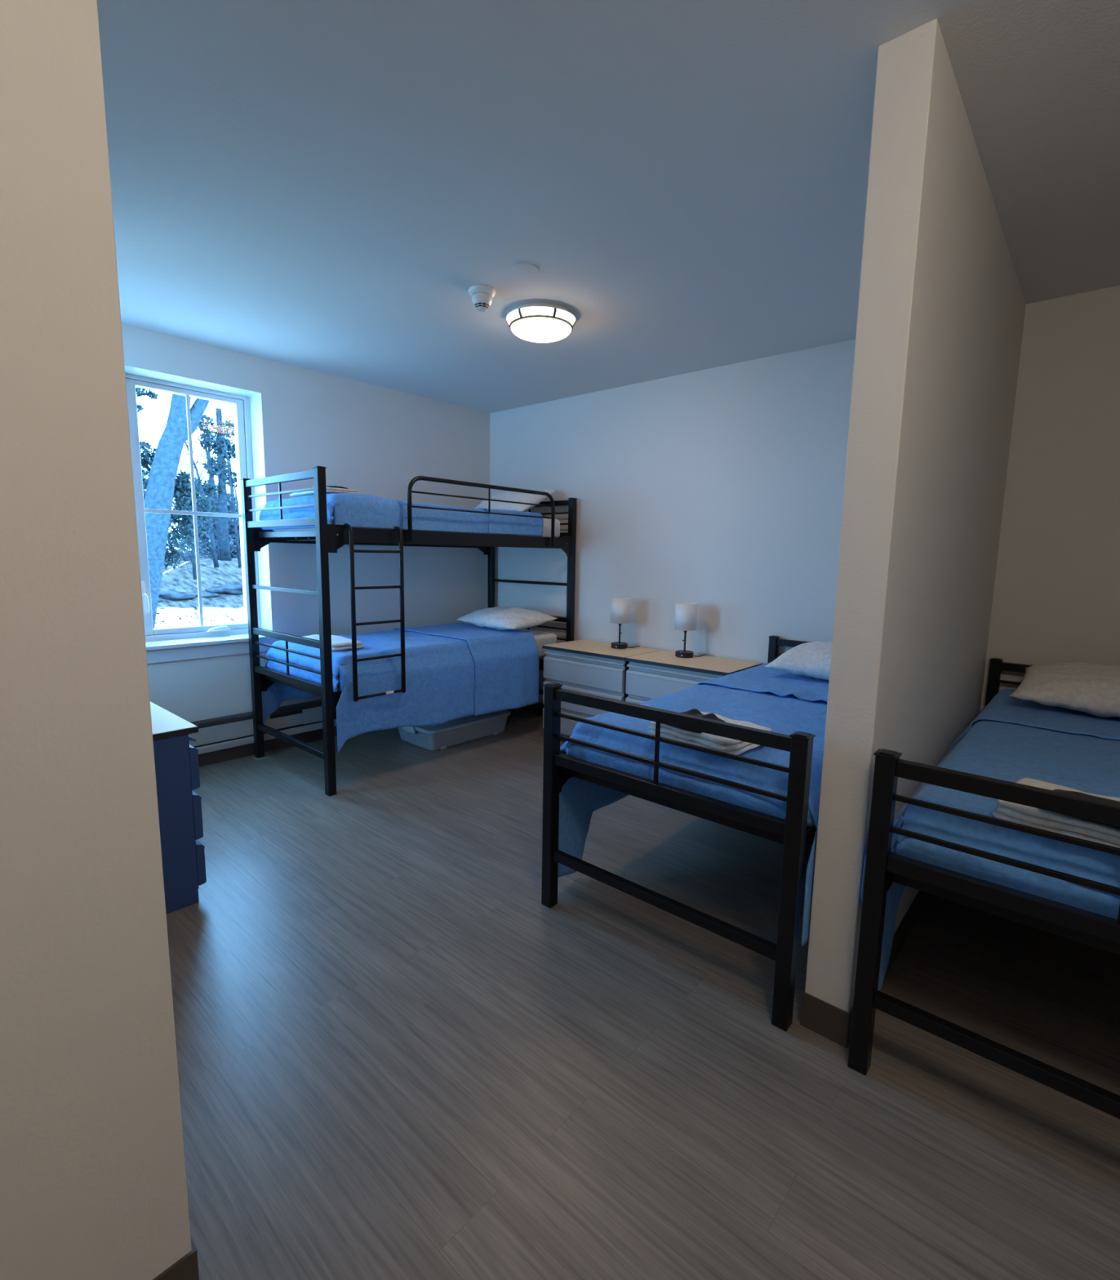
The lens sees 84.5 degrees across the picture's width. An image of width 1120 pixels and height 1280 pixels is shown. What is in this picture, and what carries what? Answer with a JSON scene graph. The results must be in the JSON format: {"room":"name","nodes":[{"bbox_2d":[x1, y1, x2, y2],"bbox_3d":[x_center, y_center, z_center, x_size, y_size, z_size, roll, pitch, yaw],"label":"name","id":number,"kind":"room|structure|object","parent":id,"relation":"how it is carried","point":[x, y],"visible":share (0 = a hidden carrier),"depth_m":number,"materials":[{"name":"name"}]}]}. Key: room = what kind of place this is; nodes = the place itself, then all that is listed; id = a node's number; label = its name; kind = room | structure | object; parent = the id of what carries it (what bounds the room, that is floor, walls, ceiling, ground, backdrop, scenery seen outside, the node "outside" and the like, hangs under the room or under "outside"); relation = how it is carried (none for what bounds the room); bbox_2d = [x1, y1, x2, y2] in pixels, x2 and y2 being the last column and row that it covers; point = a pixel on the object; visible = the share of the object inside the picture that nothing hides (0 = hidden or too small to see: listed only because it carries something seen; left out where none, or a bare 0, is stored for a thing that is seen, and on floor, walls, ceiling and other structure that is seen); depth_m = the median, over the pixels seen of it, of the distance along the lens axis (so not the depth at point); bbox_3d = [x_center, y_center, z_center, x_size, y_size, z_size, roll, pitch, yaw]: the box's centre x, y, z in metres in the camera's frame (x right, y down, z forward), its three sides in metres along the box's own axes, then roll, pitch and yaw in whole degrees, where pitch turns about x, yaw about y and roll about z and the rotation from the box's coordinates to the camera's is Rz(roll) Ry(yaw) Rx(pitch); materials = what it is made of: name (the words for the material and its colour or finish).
{"room":"dormitory","nodes":[
{"label":"dormitory","id":0,"kind":"room"},
{"bbox_2d":[0,0,191,1279],"bbox_3d":[-2.739,-0.099,0.895,3.151,2.486,2.826,8,10,41],"label":"wall","id":1,"kind":"structure","parent":0,"point":[93,1184],"depth_m":0.87,"materials":[{"name":"white paint"}]},
{"bbox_2d":[152,1238,199,1279],"bbox_3d":[-2.677,1.093,0.991,2.951,0.101,2.832,8,10,41],"label":"baseboard","id":2,"kind":"structure","parent":1,"relation":"attached to","point":[186,1268],"depth_m":1.06,"materials":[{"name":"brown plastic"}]},
{"bbox_2d":[121,323,489,722],"bbox_3d":[-1.792,-0.535,4.176,0.200,2.486,3.634,8,10,41],"label":"wall","id":3,"kind":"structure","parent":0,"point":[370,439],"depth_m":4.27,"materials":[{"name":"white paint"}]},
{"bbox_2d":[124,364,280,663],"bbox_3d":[-2.169,-0.708,3.716,0.290,1.613,0.839,8,10,41],"label":"window","id":4,"kind":"structure","parent":3,"relation":"in","point":[202,641],"depth_m":3.78,"materials":[{"name":"grey"}]},
{"bbox_2d":[188,699,336,754],"bbox_3d":[-1.714,0.525,4.233,0.046,0.198,3.240,8,10,41],"label":"baseboard heater","id":5,"kind":"object","parent":3,"relation":"attached to","point":[220,733],"visible":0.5,"depth_m":3.90,"materials":[{"name":"enamel"},{"name":"dark metal"}]},
{"bbox_2d":[198,725,337,766],"bbox_3d":[-1.742,0.666,4.265,0.006,0.085,3.374,8,10,41],"label":"baseboard","id":6,"kind":"structure","parent":3,"relation":"attached to","point":[226,754],"depth_m":3.97,"materials":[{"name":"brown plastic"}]},
{"bbox_2d":[97,0,1119,413],"bbox_3d":[-0.887,-1.448,1.366,5.040,0.120,6.460,8,10,41],"label":"ceiling","id":7,"kind":"structure","parent":0,"point":[326,186],"depth_m":1.89,"materials":[{"name":"white paint"}]},
{"bbox_2d":[467,284,495,311],"bbox_3d":[-0.352,-1.530,2.780,0.124,0.085,0.124,8,10,41],"label":"smoke detector","id":8,"kind":"object","parent":7,"relation":"attached to","point":[482,295],"visible":1,"depth_m":2.75,"materials":[{"name":"white plastic"}]},
{"bbox_2d":[474,302,489,311],"bbox_3d":[-0.353,-1.500,2.784,0.071,0.025,0.071,8,10,41],"label":"grille","id":9,"kind":"object","parent":8,"relation":"attached to","point":[479,306],"depth_m":2.77,"materials":[{"name":"white plastic"}]},
{"bbox_2d":[511,262,538,276],"bbox_3d":[-0.143,-1.536,2.560,0.112,0.006,0.112,8,10,41],"label":"sprinkler cover","id":10,"kind":"object","parent":7,"relation":"attached to","point":[526,269],"visible":1,"depth_m":2.55,"materials":[{"name":"white paint"}]},
{"bbox_2d":[506,302,576,342],"bbox_3d":[-0.093,-1.551,3.051,0.346,0.108,0.346,8,10,41],"label":"ceiling light","id":11,"kind":"object","parent":7,"relation":"attached to","point":[541,322],"visible":1,"depth_m":2.95,"materials":[{"name":"white glass"}]},
{"bbox_2d":[166,708,1119,1279],"bbox_3d":[-0.931,1.134,1.721,5.040,0.120,6.460,8,10,41],"label":"floor","id":12,"kind":"structure","parent":0,"point":[396,1060],"depth_m":1.61,"materials":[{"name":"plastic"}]},
{"bbox_2d":[150,702,206,914],"bbox_3d":[-1.740,0.632,2.346,0.715,0.676,0.462,8,10,41],"label":"dresser","id":13,"kind":"object","parent":12,"relation":"on","point":[175,761],"visible":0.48,"depth_m":2.24,"materials":[{"name":"blue laminate"}]},
{"bbox_2d":[250,755,270,759],"bbox_3d":[-1.912,0.750,3.935,0.097,0.004,0.080,8,10,41],"label":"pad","id":14,"kind":"object","parent":12,"relation":"on","point":[254,757],"visible":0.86,"depth_m":3.92,"materials":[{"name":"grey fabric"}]},
{"bbox_2d":[239,466,576,795],"bbox_3d":[-0.892,-0.160,4.259,1.002,1.750,2.042,8,10,41],"label":"bunk bed","id":15,"kind":"object","parent":12,"relation":"on","point":[327,538],"visible":0.71,"depth_m":3.56,"materials":[{"name":"black metal"}]},
{"bbox_2d":[272,511,559,537],"bbox_3d":[-0.893,-0.787,4.199,0.829,0.164,1.811,8,10,41],"label":"mattress","id":16,"kind":"object","parent":15,"relation":"on","point":[546,522],"visible":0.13,"depth_m":4.46,"materials":[{"name":"white fabric"}]},
{"bbox_2d":[258,493,543,536],"bbox_3d":[-0.984,-0.809,4.087,0.889,0.211,1.640,8,10,41],"label":"blanket","id":17,"kind":"object","parent":16,"relation":"on","point":[355,509],"visible":0.79,"depth_m":3.61,"materials":[{"name":"blue fabric"}]},
{"bbox_2d":[289,486,359,496],"bbox_3d":[-1.412,-0.881,3.685,0.465,0.034,0.247,8,11,43],"label":"folded towel","id":18,"kind":"object","parent":17,"relation":"on","point":[329,490],"visible":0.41,"depth_m":3.56,"materials":[{"name":"white fabric"}]},
{"bbox_2d":[326,485,348,488],"bbox_3d":[-1.361,-0.901,3.664,0.130,0.019,0.240,-6,11,-43],"label":"folded cloth","id":19,"kind":"object","parent":18,"relation":"on","point":[334,486],"visible":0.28,"depth_m":3.57,"materials":[{"name":"white fabric"}]},
{"bbox_2d":[474,488,555,511],"bbox_3d":[-0.380,-1.050,4.708,0.604,0.219,0.380,7,10,38],"label":"pillow","id":20,"kind":"object","parent":17,"relation":"on","point":[515,496],"visible":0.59,"depth_m":4.56,"materials":[{"name":"white fabric"}]},
{"bbox_2d":[337,629,556,689],"bbox_3d":[-0.913,0.078,4.313,0.829,0.185,1.796,8,10,41],"label":"mattress","id":21,"kind":"object","parent":15,"relation":"on","point":[541,638],"visible":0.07,"depth_m":4.60,"materials":[{"name":"white fabric"}]},
{"bbox_2d":[261,622,539,752],"bbox_3d":[-1.038,0.258,4.196,1.017,0.591,1.574,8,10,41],"label":"blanket","id":22,"kind":"object","parent":21,"relation":"on","point":[454,671],"visible":0.86,"depth_m":3.85,"materials":[{"name":"blue fabric"}]},
{"bbox_2d":[303,634,363,650],"bbox_3d":[-1.385,0.010,3.718,0.482,0.045,0.209,8,11,44],"label":"folded towel","id":23,"kind":"object","parent":22,"relation":"on","point":[338,642],"visible":0.44,"depth_m":3.60,"materials":[{"name":"white fabric"}]},
{"bbox_2d":[457,606,557,630],"bbox_3d":[-0.405,-0.168,4.665,0.641,0.155,0.458,8,11,42],"label":"pillow","id":24,"kind":"object","parent":22,"relation":"on","point":[500,618],"visible":1,"depth_m":4.52,"materials":[{"name":"white fabric"}]},
{"bbox_2d":[398,710,510,751],"bbox_3d":[-0.772,0.616,4.458,0.452,0.163,0.768,8,10,41],"label":"storage tote","id":25,"kind":"object","parent":12,"relation":"on","point":[472,727],"visible":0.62,"depth_m":4.26,"materials":[{"name":"grey plastic"}]},
{"bbox_2d":[542,639,662,742],"bbox_3d":[0.289,0.387,4.375,0.715,0.676,0.462,8,10,41],"label":"dresser","id":26,"kind":"object","parent":12,"relation":"on","point":[594,668],"visible":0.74,"depth_m":4.20,"materials":[{"name":"grey laminate"}]},
{"bbox_2d":[609,597,631,648],"bbox_3d":[0.418,-0.116,4.301,0.137,0.345,0.137,8,10,41],"label":"table lamp","id":27,"kind":"object","parent":26,"relation":"on","point":[620,607],"visible":1,"depth_m":4.24,"materials":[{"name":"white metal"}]},
{"bbox_2d":[541,635,815,1031],"bbox_3d":[0.960,0.535,2.733,0.946,0.854,2.042,8,10,41],"label":"bed","id":28,"kind":"object","parent":12,"relation":"on","point":[793,832],"visible":0.59,"depth_m":1.87,"materials":[{"name":"black metal"}]},
{"bbox_2d":[557,662,829,946],"bbox_3d":[0.927,0.576,2.721,1.004,0.714,1.896,8,10,41],"label":"blanket","id":29,"kind":"object","parent":28,"relation":"on","point":[784,702],"visible":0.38,"depth_m":2.25,"materials":[{"name":"blue fabric"}]},
{"bbox_2d":[647,711,772,755],"bbox_3d":[0.491,0.297,2.023,0.273,0.054,0.335,-6,10,-40],"label":"folded towel","id":30,"kind":"object","parent":29,"relation":"on","point":[729,745],"visible":0.38,"depth_m":1.92,"materials":[{"name":"white fabric"}]},
{"bbox_2d":[666,708,725,733],"bbox_3d":[0.434,0.257,2.017,0.170,0.030,0.175,-6,10,-40],"label":"folded cloth","id":31,"kind":"object","parent":30,"relation":"on","point":[694,712],"visible":0.2,"depth_m":2.03,"materials":[{"name":"white fabric"}]},
{"bbox_2d":[764,640,831,679],"bbox_3d":[1.430,0.108,3.072,0.660,0.174,0.457,8,10,40],"label":"pillow","id":32,"kind":"object","parent":29,"relation":"on","point":[813,659],"visible":0.44,"depth_m":3.04,"materials":[{"name":"white fabric"}]},
{"bbox_2d":[624,649,763,704],"bbox_3d":[0.827,0.461,3.906,0.715,0.676,0.462,8,10,41],"label":"dresser","id":33,"kind":"object","parent":12,"relation":"on","point":[655,674],"visible":0.32,"depth_m":3.79,"materials":[{"name":"grey laminate"}]},
{"bbox_2d":[674,602,697,657],"bbox_3d":[0.807,-0.063,3.963,0.137,0.345,0.137,8,10,41],"label":"table lamp","id":34,"kind":"object","parent":33,"relation":"on","point":[686,613],"visible":1,"depth_m":3.90,"materials":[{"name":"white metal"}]},
{"bbox_2d":[847,657,1119,1119],"bbox_3d":[1.783,0.649,2.006,0.946,0.854,2.042,8,10,41],"label":"bed","id":35,"kind":"object","parent":12,"relation":"on","point":[883,867],"visible":0.66,"depth_m":1.42,"materials":[{"name":"black metal"}]},
{"bbox_2d":[860,688,1119,991],"bbox_3d":[1.776,0.701,2.004,0.980,0.710,1.925,8,10,41],"label":"blanket","id":36,"kind":"object","parent":35,"relation":"on","point":[1011,739],"visible":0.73,"depth_m":1.68,"materials":[{"name":"blue fabric"}]},
{"bbox_2d":[991,777,1119,848],"bbox_3d":[1.196,0.395,1.385,0.278,0.050,0.333,-6,11,-43],"label":"folded towel","id":37,"kind":"object","parent":36,"relation":"on","point":[1042,819],"visible":0.45,"depth_m":1.35,"materials":[{"name":"white fabric"}]},
{"bbox_2d":[1053,789,1119,828],"bbox_3d":[1.176,0.365,1.334,0.160,0.019,0.200,-6,10,-41],"label":"folded cloth","id":38,"kind":"object","parent":37,"relation":"on","point":[1073,793],"visible":0.18,"depth_m":1.37,"materials":[{"name":"grey fabric"}]},
{"bbox_2d":[1008,661,1119,717],"bbox_3d":[2.212,0.201,2.431,0.660,0.179,0.456,8,11,42],"label":"pillow","id":39,"kind":"object","parent":36,"relation":"on","point":[1094,689],"visible":1,"depth_m":2.42,"materials":[{"name":"white fabric"}]},
{"bbox_2d":[489,285,1119,711],"bbox_3d":[1.253,-0.436,3.833,4.840,2.486,0.140,8,10,41],"label":"wall","id":40,"kind":"structure","parent":0,"point":[720,490],"depth_m":3.69,"materials":[{"name":"white paint"}]},
{"bbox_2d":[516,702,543,715],"bbox_3d":[0.685,0.684,4.376,3.497,0.101,0.006,8,10,41],"label":"baseboard","id":41,"kind":"structure","parent":40,"relation":"attached to","point":[537,708],"depth_m":5.15,"materials":[{"name":"brown plastic"}]},
{"bbox_2d":[804,18,1026,1013],"bbox_3d":[1.412,-0.221,2.290,0.118,2.486,1.989,8,10,41],"label":"wall partition","id":42,"kind":"structure","parent":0,"point":[941,306],"depth_m":1.63,"materials":[{"name":"white paint"}]},
{"bbox_2d":[800,890,929,1048],"bbox_3d":[1.388,0.961,2.449,0.130,0.101,1.989,8,10,41],"label":"baseboard","id":43,"kind":"structure","parent":42,"relation":"attached to","point":[833,1023],"depth_m":1.73,"materials":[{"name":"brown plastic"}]},
{"label":"outside","id":44,"kind":"structure","parent":0,"visible":0},
{"bbox_2d":[154,551,244,628],"bbox_3d":[-19.049,-3.870,32.413,63.150,1.582,44.550,8,10,41],"label":"ground","id":45,"kind":"structure","parent":44,"point":[225,608],"depth_m":13.88,"materials":[{"name":"white snow"}]},
{"bbox_2d":[135,386,158,399],"bbox_3d":[-5.271,-1.738,7.492,0.237,4.560,0.853,8,10,41],"label":"tree","id":46,"kind":"object","parent":45,"relation":"on","point":[139,393],"visible":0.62,"depth_m":7.53,"materials":[{"name":"green plant"}]},
{"bbox_2d":[162,560,188,574],"bbox_3d":[-8.996,-1.537,14.051,0.052,0.529,1.022,6,10,34],"label":"fallen branch","id":47,"kind":"object","parent":45,"relation":"on","point":[171,569],"visible":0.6,"depth_m":14.14,"materials":[{"name":"beige wood"}]},
{"bbox_2d":[168,509,182,527],"bbox_3d":[-7.924,-1.595,12.110,0.579,2.024,1.081,8,10,41],"label":"tree","id":48,"kind":"object","parent":45,"relation":"on","point":[171,521],"visible":0.05,"depth_m":12.20,"materials":[{"name":"green plant"}]},
{"bbox_2d":[165,539,186,552],"bbox_3d":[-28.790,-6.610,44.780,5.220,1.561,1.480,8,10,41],"label":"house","id":49,"kind":"structure","parent":45,"relation":"on","point":[177,540],"depth_m":43.14,"materials":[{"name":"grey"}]},
{"bbox_2d":[136,393,220,628],"bbox_3d":[-6.155,-2.220,9.715,0.805,5.071,1.880,8,10,41],"label":"tree","id":50,"kind":"object","parent":45,"relation":"on","point":[162,486],"visible":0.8,"depth_m":9.44,"materials":[{"name":"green plant"}]},
{"bbox_2d":[159,591,198,600],"bbox_3d":[-8.404,-0.963,13.537,0.578,0.232,0.954,8,10,41],"label":"rock","id":51,"kind":"object","parent":45,"relation":"on","point":[169,595],"visible":0.8,"depth_m":13.34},
{"bbox_2d":[173,478,200,540],"bbox_3d":[-30.185,-10.337,50.992,3.294,5.997,3.418,8,10,41],"label":"tree","id":52,"kind":"object","parent":45,"relation":"on","point":[180,526],"visible":0.02,"depth_m":50.19,"materials":[{"name":"green plant"}]},
{"bbox_2d":[173,538,202,561],"bbox_3d":[-10.582,-2.575,17.492,0.888,0.763,0.754,8,10,41],"label":"bush","id":53,"kind":"object","parent":45,"relation":"on","point":[184,559],"visible":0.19,"depth_m":17.45,"materials":[{"name":"plant"}]},
{"bbox_2d":[177,541,208,562],"bbox_3d":[-9.764,-2.392,16.352,0.752,0.684,0.776,8,10,41],"label":"bush","id":54,"kind":"object","parent":45,"relation":"on","point":[188,550],"visible":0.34,"depth_m":16.29,"materials":[{"name":"plant"}]},
{"bbox_2d":[173,436,233,568],"bbox_3d":[-8.869,-3.433,15.243,1.526,3.280,1.187,-4,9,-33],"label":"tree","id":55,"kind":"object","parent":45,"relation":"on","point":[214,552],"visible":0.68,"depth_m":15.32,"materials":[{"name":"green plant"}]},
{"bbox_2d":[171,442,235,579],"bbox_3d":[-8.539,-2.934,14.036,1.582,3.125,1.368,3,8,11],"label":"tree","id":56,"kind":"object","parent":45,"relation":"on","point":[189,526],"visible":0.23,"depth_m":14.35,"materials":[{"name":"green plant"}]},
{"bbox_2d":[201,593,219,597],"bbox_3d":[-7.978,-1.012,14.026,0.269,0.104,0.404,8,10,41],"label":"rock","id":57,"kind":"object","parent":45,"relation":"on","point":[204,595],"visible":0.91,"depth_m":13.95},
{"bbox_2d":[182,438,240,559],"bbox_3d":[-11.261,-4.508,20.228,1.979,4.063,1.338,-4,9,-30],"label":"tree","id":58,"kind":"object","parent":45,"relation":"on","point":[206,451],"visible":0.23,"depth_m":20.10,"materials":[{"name":"green plant"}]},
{"bbox_2d":[197,426,235,557],"bbox_3d":[-13.836,-5.830,24.467,1.923,5.266,1.567,8,10,41],"label":"tree","id":59,"kind":"object","parent":45,"relation":"on","point":[206,535],"visible":0.16,"depth_m":24.60,"materials":[{"name":"green plant"}]},
{"bbox_2d":[197,450,236,555],"bbox_3d":[-15.808,-6.161,28.419,1.608,4.787,1.646,8,10,41],"label":"tree","id":60,"kind":"object","parent":45,"relation":"on","point":[199,451],"visible":0.02,"depth_m":28.13,"materials":[{"name":"green plant"}]},
{"bbox_2d":[195,401,240,560],"bbox_3d":[-9.557,-4.519,17.566,1.695,4.876,1.623,2,8,10],"label":"tree","id":61,"kind":"object","parent":45,"relation":"on","point":[224,555],"visible":0.72,"depth_m":17.29,"materials":[{"name":"green plant"}]},
{"bbox_2d":[195,424,241,567],"bbox_3d":[-8.523,-3.655,15.830,1.393,3.565,1.977,3,8,13],"label":"tree","id":62,"kind":"object","parent":45,"relation":"on","point":[231,501],"visible":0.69,"depth_m":15.74,"materials":[{"name":"green plant"}]},
{"bbox_2d":[204,584,243,594],"bbox_3d":[-7.846,-1.193,14.576,0.616,0.260,1.007,8,10,41],"label":"rock","id":63,"kind":"object","parent":45,"relation":"on","point":[234,588],"visible":0.73,"depth_m":14.38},
{"bbox_2d":[208,468,240,558],"bbox_3d":[-13.909,-5.808,26.027,1.680,4.859,1.791,8,10,41],"label":"tree","id":64,"kind":"object","parent":45,"relation":"on","point":[232,532],"visible":0.2,"depth_m":25.97,"materials":[{"name":"green plant"}]},
{"bbox_2d":[226,451,240,548],"bbox_3d":[-15.853,-6.686,29.882,1.801,5.203,1.568,2,8,9],"label":"tree","id":65,"kind":"object","parent":45,"relation":"on","point":[229,462],"visible":0.02,"depth_m":29.72,"materials":[{"name":"green plant"}]},
{"bbox_2d":[226,483,240,543],"bbox_3d":[-17.618,-6.582,33.995,1.669,3.998,2.081,4,8,18],"label":"tree","id":66,"kind":"object","parent":45,"relation":"on","point":[233,483],"visible":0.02,"depth_m":33.55,"materials":[{"name":"green plant"}]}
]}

